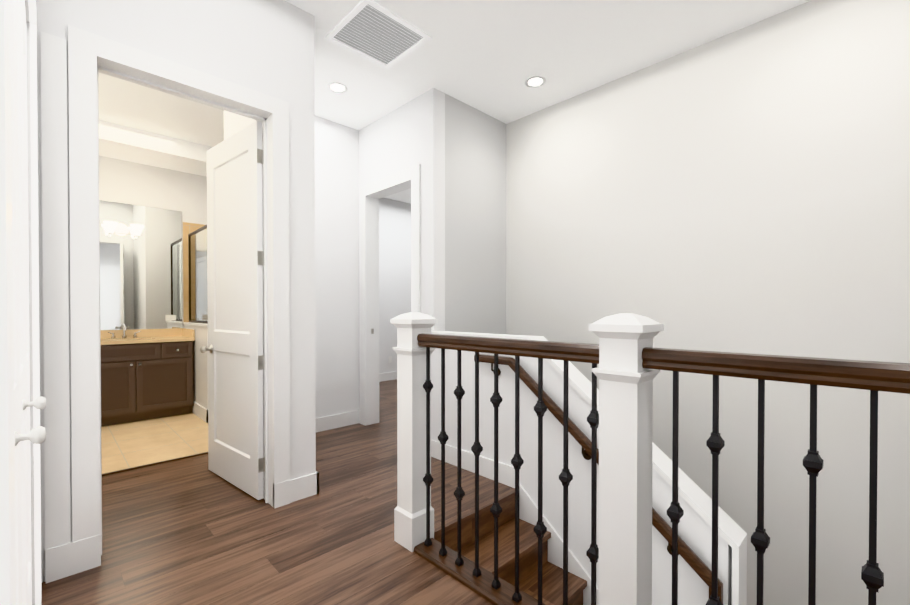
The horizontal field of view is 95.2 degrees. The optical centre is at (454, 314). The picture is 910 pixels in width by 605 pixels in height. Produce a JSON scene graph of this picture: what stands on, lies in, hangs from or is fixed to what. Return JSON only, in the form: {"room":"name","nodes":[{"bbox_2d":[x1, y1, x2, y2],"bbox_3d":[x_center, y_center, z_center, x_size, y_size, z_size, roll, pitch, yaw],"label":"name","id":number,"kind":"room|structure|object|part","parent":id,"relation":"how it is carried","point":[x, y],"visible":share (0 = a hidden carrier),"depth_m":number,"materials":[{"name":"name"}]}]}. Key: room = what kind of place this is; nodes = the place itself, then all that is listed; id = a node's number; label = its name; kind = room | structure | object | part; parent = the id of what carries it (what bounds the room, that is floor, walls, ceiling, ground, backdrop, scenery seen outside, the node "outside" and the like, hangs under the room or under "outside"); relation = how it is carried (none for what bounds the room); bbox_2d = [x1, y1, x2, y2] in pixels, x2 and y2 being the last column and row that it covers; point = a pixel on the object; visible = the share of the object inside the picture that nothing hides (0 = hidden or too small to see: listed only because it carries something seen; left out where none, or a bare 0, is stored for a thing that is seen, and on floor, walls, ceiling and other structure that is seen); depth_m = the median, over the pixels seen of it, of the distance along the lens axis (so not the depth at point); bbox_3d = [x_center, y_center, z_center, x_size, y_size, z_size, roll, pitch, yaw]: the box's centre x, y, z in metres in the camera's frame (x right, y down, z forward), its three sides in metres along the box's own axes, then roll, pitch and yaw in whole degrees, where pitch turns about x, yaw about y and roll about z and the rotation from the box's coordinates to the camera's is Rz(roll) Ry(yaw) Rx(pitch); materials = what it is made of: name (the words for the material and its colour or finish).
{"room":"stair landing","nodes":[
{"label":"stair landing","id":0,"kind":"room"},
{"bbox_2d":[25,0,34,604],"bbox_3d":[-0.678,-0.363,0.090,0.750,3.180,4.460,-1,1,-44],"label":"wall","id":1,"kind":"structure","parent":0,"point":[30,294],"depth_m":1.70,"materials":[{"name":"white paint"}]},
{"bbox_2d":[0,0,41,604],"bbox_3d":[-1.098,-0.027,1.069,0.018,2.490,1.980,-1,1,-44],"label":"door","id":2,"kind":"structure","parent":1,"relation":"attached to","point":[7,538],"depth_m":0.39,"materials":[{"name":"white wood"}]},
{"bbox_2d":[10,0,46,604],"bbox_3d":[-1.103,0.018,1.062,0.080,2.380,1.794,-1,1,-44],"label":"closet door","id":3,"kind":"structure","parent":1,"relation":"in","point":[20,287],"depth_m":1.30,"materials":[{"name":"white wood"}]},
{"bbox_3d":[-1.091,0.268,1.073,0.050,0.040,0.487,-1,1,-44],"label":"closet door knobs","id":4,"kind":"part","parent":3,"relation":"part of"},
{"bbox_2d":[99,155,206,329],"bbox_3d":[-3.597,-0.411,5.268,2.600,3.180,0.140,-1,1,-44],"label":"wall","id":5,"kind":"structure","parent":0,"point":[135,183],"depth_m":5.08,"materials":[{"name":"white paint"}]},
{"bbox_2d":[100,328,179,339],"bbox_3d":[-3.953,0.231,4.791,1.404,0.095,0.020,-1,1,-44],"label":"backsplash","id":6,"kind":"structure","parent":5,"relation":"attached to","point":[173,331],"depth_m":4.99,"materials":[{"name":"beige stone"}]},
{"bbox_2d":[99,200,182,329],"bbox_3d":[-3.968,-0.557,4.795,1.390,1.479,0.008,-1,1,-44],"label":"bathroom mirror","id":7,"kind":"object","parent":5,"relation":"attached to","point":[140,282],"visible":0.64,"depth_m":4.98,"materials":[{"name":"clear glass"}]},
{"bbox_2d":[165,315,175,320],"bbox_3d":[-3.556,0.045,5.195,0.110,0.070,0.004,-1,1,-44],"label":"wall outlet plate","id":8,"kind":"object","parent":5,"relation":"attached to","point":[170,317],"depth_m":5.19,"materials":[{"name":"white plastic"}]},
{"bbox_2d":[101,413,207,473],"bbox_3d":[-2.887,1.311,4.454,2.750,0.251,2.320,-1,1,-44],"label":"floor","id":9,"kind":"structure","parent":0,"point":[135,444],"depth_m":3.88,"materials":[{"name":"beige tile"}]},
{"bbox_2d":[101,340,194,426],"bbox_3d":[-3.759,0.752,4.594,1.390,0.868,0.570,-1,1,-44],"label":"bathroom vanity","id":10,"kind":"object","parent":9,"relation":"on","point":[146,374],"depth_m":4.58,"materials":[{"name":"brown wood"}]},
{"bbox_2d":[101,336,194,343],"bbox_3d":[-3.762,0.299,4.597,1.404,0.036,0.565,-1,1,-44],"label":"countertop","id":11,"kind":"structure","parent":10,"relation":"on","point":[127,339],"depth_m":4.76,"materials":[{"name":"beige stone"}]},
{"bbox_2d":[108,324,127,339],"bbox_3d":[-3.807,0.198,4.788,0.305,0.161,0.137,-1,1,-44],"label":"faucet","id":12,"kind":"object","parent":11,"relation":"on","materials":[{"name":"silver metal"}]},
{"bbox_2d":[36,0,291,581],"bbox_3d":[-1.507,-0.384,2.304,1.170,3.180,0.140,-1,1,-44],"label":"wall","id":13,"kind":"structure","parent":0,"point":[266,47],"depth_m":2.27,"materials":[{"name":"white paint"}]},
{"bbox_2d":[41,25,290,582],"bbox_3d":[-1.505,-0.064,2.305,1.110,2.540,0.180,-1,1,-44],"label":"door frame","id":14,"kind":"structure","parent":13,"relation":"attached to","point":[91,55],"depth_m":1.96,"materials":[{"name":"white wood"}]},
{"bbox_2d":[200,120,264,499],"bbox_3d":[-1.580,-0.022,2.898,0.196,2.422,0.811,-1,1,-44],"label":"bathroom door","id":15,"kind":"structure","parent":13,"relation":"in","point":[235,264],"depth_m":2.86,"materials":[{"name":"white wood"}]},
{"bbox_2d":[183,222,195,231],"bbox_3d":[-3.031,0.000,5.698,1.195,2.350,0.045,-1,1,-44],"label":"wall","id":16,"kind":"structure","parent":0,"point":[186,225],"depth_m":5.31,"materials":[{"name":"beige paint"}]},
{"bbox_2d":[183,224,203,420],"bbox_3d":[-3.041,0.082,4.964,0.150,2.200,0.990,-1,1,-44],"label":"wall","id":17,"kind":"structure","parent":0,"point":[195,305],"depth_m":5.02,"materials":[{"name":"white paint"}]},
{"bbox_2d":[180,328,194,335],"bbox_3d":[-3.261,0.229,5.074,0.020,0.095,0.545,-1,1,-44],"label":"backsplash","id":18,"kind":"structure","parent":17,"relation":"attached to","point":[183,331],"depth_m":5.08,"materials":[{"name":"beige stone"}]},
{"bbox_2d":[203,225,207,422],"bbox_3d":[-2.295,0.007,4.948,1.195,2.350,0.043,-1,1,-44],"label":"wall","id":19,"kind":"structure","parent":0,"point":[204,226],"depth_m":4.64,"materials":[{"name":"white paint"}]},
{"bbox_2d":[41,379,514,604],"bbox_3d":[0.684,1.318,3.714,6.810,0.250,8.100,-1,1,-44],"label":"floor","id":20,"kind":"structure","parent":0,"point":[194,530],"depth_m":2.26,"materials":[{"name":"brown wood"}]},
{"bbox_2d":[102,452,207,475],"bbox_3d":[-2.356,1.193,3.348,0.960,0.007,0.030,-1,1,-44],"label":"trim","id":21,"kind":"structure","parent":20,"relation":"on","point":[118,471],"depth_m":3.29,"materials":[{"name":"brown wood"}]},
{"bbox_2d":[390,312,909,604],"bbox_3d":[1.277,0.600,2.104,2.168,1.217,2.419,-1,1,-44],"label":"stair railing","id":22,"kind":"object","parent":20,"relation":"on","point":[628,358],"visible":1,"depth_m":1.37,"materials":[{"name":"white"}]},
{"bbox_3d":[-0.217,0.599,2.206,0.178,1.217,0.178,-1,1,-44],"label":"newel post","id":23,"kind":"part","parent":22,"relation":"part of","materials":[{"name":"white wood"}]},
{"bbox_3d":[0.575,0.606,1.399,0.178,1.217,0.178,-1,1,-44],"label":"newel post","id":24,"kind":"part","parent":22,"relation":"part of","materials":[{"name":"white wood"}]},
{"bbox_3d":[1.277,0.134,2.032,1.957,0.066,2.207,-1,1,-44],"label":"handrail","id":25,"kind":"part","parent":22,"relation":"part of","materials":[{"name":"brown wood"}]},
{"bbox_2d":[292,5,319,478],"bbox_3d":[-1.501,-0.392,3.241,0.150,3.180,1.470,-1,1,-44],"label":"wall","id":26,"kind":"structure","parent":0,"point":[305,125],"depth_m":2.72,"materials":[{"name":"white paint"}]},
{"bbox_2d":[292,471,318,494],"bbox_3d":[-1.388,1.128,3.256,0.015,0.140,1.345,-1,1,-44],"label":"baseboard","id":27,"kind":"structure","parent":26,"relation":"attached to","point":[303,487],"depth_m":2.74,"materials":[{"name":"white wood"}]},
{"bbox_2d":[320,117,358,416],"bbox_3d":[-1.493,-0.401,4.181,1.120,3.180,0.140,-1,1,-44],"label":"wall","id":28,"kind":"structure","parent":0,"point":[339,144],"depth_m":4.36,"materials":[{"name":"white paint"}]},
{"bbox_2d":[316,410,359,431],"bbox_3d":[-1.428,1.120,4.136,1.110,0.140,0.035,-1,1,-44],"label":"baseboard","id":29,"kind":"structure","parent":28,"relation":"attached to","point":[353,417],"depth_m":4.34,"materials":[{"name":"white wood"}]},
{"bbox_2d":[379,198,410,372],"bbox_3d":[-1.031,-0.432,7.507,3.920,3.180,0.140,-1,1,-44],"label":"wall","id":30,"kind":"structure","parent":0,"point":[394,258],"depth_m":7.33,"materials":[{"name":"white paint"}]},
{"bbox_2d":[379,371,396,381],"bbox_3d":[-1.048,1.090,7.396,3.720,0.140,0.015,-1,1,-44],"label":"baseboard","id":31,"kind":"structure","parent":30,"relation":"attached to","point":[387,376],"depth_m":7.26,"materials":[{"name":"white wood"}]},
{"bbox_2d":[359,88,444,409],"bbox_3d":[-1.404,-0.408,4.990,0.140,3.180,3.610,-1,1,-44],"label":"wall","id":32,"kind":"structure","parent":0,"point":[411,133],"depth_m":3.74,"materials":[{"name":"white paint"}]},
{"bbox_2d":[359,164,420,425],"bbox_3d":[-0.616,-0.088,4.190,0.176,2.555,1.010,-1,1,-44],"label":"door frame","id":33,"kind":"structure","parent":32,"relation":"attached to","point":[371,194],"depth_m":4.43,"materials":[{"name":"white wood"}]},
{"bbox_2d":[98,0,810,203],"bbox_3d":[0.618,-1.967,3.758,7.200,0.340,8.500,-1,1,-44],"label":"ceiling","id":34,"kind":"structure","parent":0,"point":[489,57],"depth_m":3.27,"materials":[{"name":"white paint"}]},
{"bbox_2d":[327,82,347,92],"bbox_3d":[-1.031,-1.983,3.639,0.174,0.006,0.174,0,1,1],"label":"recessed light","id":35,"kind":"object","parent":34,"relation":"in","point":[336,87],"depth_m":3.64,"materials":[{"name":"white"}]},
{"bbox_2d":[325,0,431,68],"bbox_3d":[-0.549,-1.972,2.963,0.540,0.017,0.540,-1,1,-44],"label":"ceiling vent","id":36,"kind":"object","parent":34,"relation":"in","point":[376,33],"visible":0.98,"depth_m":2.94,"materials":[{"name":"white metal"}]},
{"bbox_2d":[525,76,545,87],"bbox_3d":[0.687,-1.982,3.546,0.174,0.006,0.174,0,1,19],"label":"recessed light","id":37,"kind":"object","parent":34,"relation":"in","point":[531,82],"depth_m":3.54,"materials":[{"name":"white"}]},
{"bbox_2d":[445,94,505,333],"bbox_3d":[0.225,0.349,4.165,1.020,4.680,0.140,-1,1,-44],"label":"wall","id":38,"kind":"structure","parent":0,"point":[475,220],"depth_m":4.02,"materials":[{"name":"grey paint"}]},
{"bbox_2d":[431,348,731,604],"bbox_3d":[0.556,1.342,2.824,0.120,2.320,2.250,-1,1,-44],"label":"wall","id":39,"kind":"structure","parent":0,"point":[694,530],"depth_m":2.65,"materials":[{"name":"white paint"}]},
{"bbox_2d":[431,439,514,487],"bbox_3d":[0.073,1.128,3.217,0.015,0.140,1.010,-1,1,-44],"label":"baseboard","id":40,"kind":"structure","parent":39,"relation":"attached to","point":[506,473],"depth_m":3.13,"materials":[{"name":"white wood"}]},
{"bbox_2d":[431,331,746,604],"bbox_3d":[0.917,1.331,2.456,0.170,2.348,3.279,-1,1,-44],"label":"trim","id":41,"kind":"structure","parent":39,"relation":"attached to","point":[732,533],"depth_m":2.28,"materials":[{"name":"white wood"}]},
{"bbox_2d":[474,354,722,603],"bbox_3d":[0.718,0.856,2.507,0.085,1.120,1.564,-1,1,-44],"label":"wall handrail","id":42,"kind":"object","parent":39,"relation":"attached to","point":[695,562],"visible":0.71,"depth_m":2.40,"materials":[{"name":"brown wood"}]},
{"bbox_2d":[506,0,909,604],"bbox_3d":[2.210,0.362,2.772,0.140,4.680,4.630,-1,1,-44],"label":"wall","id":43,"kind":"structure","parent":0,"point":[745,189],"depth_m":2.80,"materials":[{"name":"white paint"}]},
{"bbox_3d":[0.977,2.499,2.527,1.990,0.250,3.280,-1,1,-44],"label":"floor","id":44,"kind":"structure","parent":0,"visible":0},
{"bbox_2d":[461,518,586,604],"bbox_3d":[0.564,2.016,2.119,0.835,1.225,1.295,-1,1,-44],"label":"flight","id":45,"kind":"object","parent":44,"relation":"on","point":[552,584],"visible":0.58,"depth_m":2.48,"materials":[{"name":"brown wood"}]}
]}

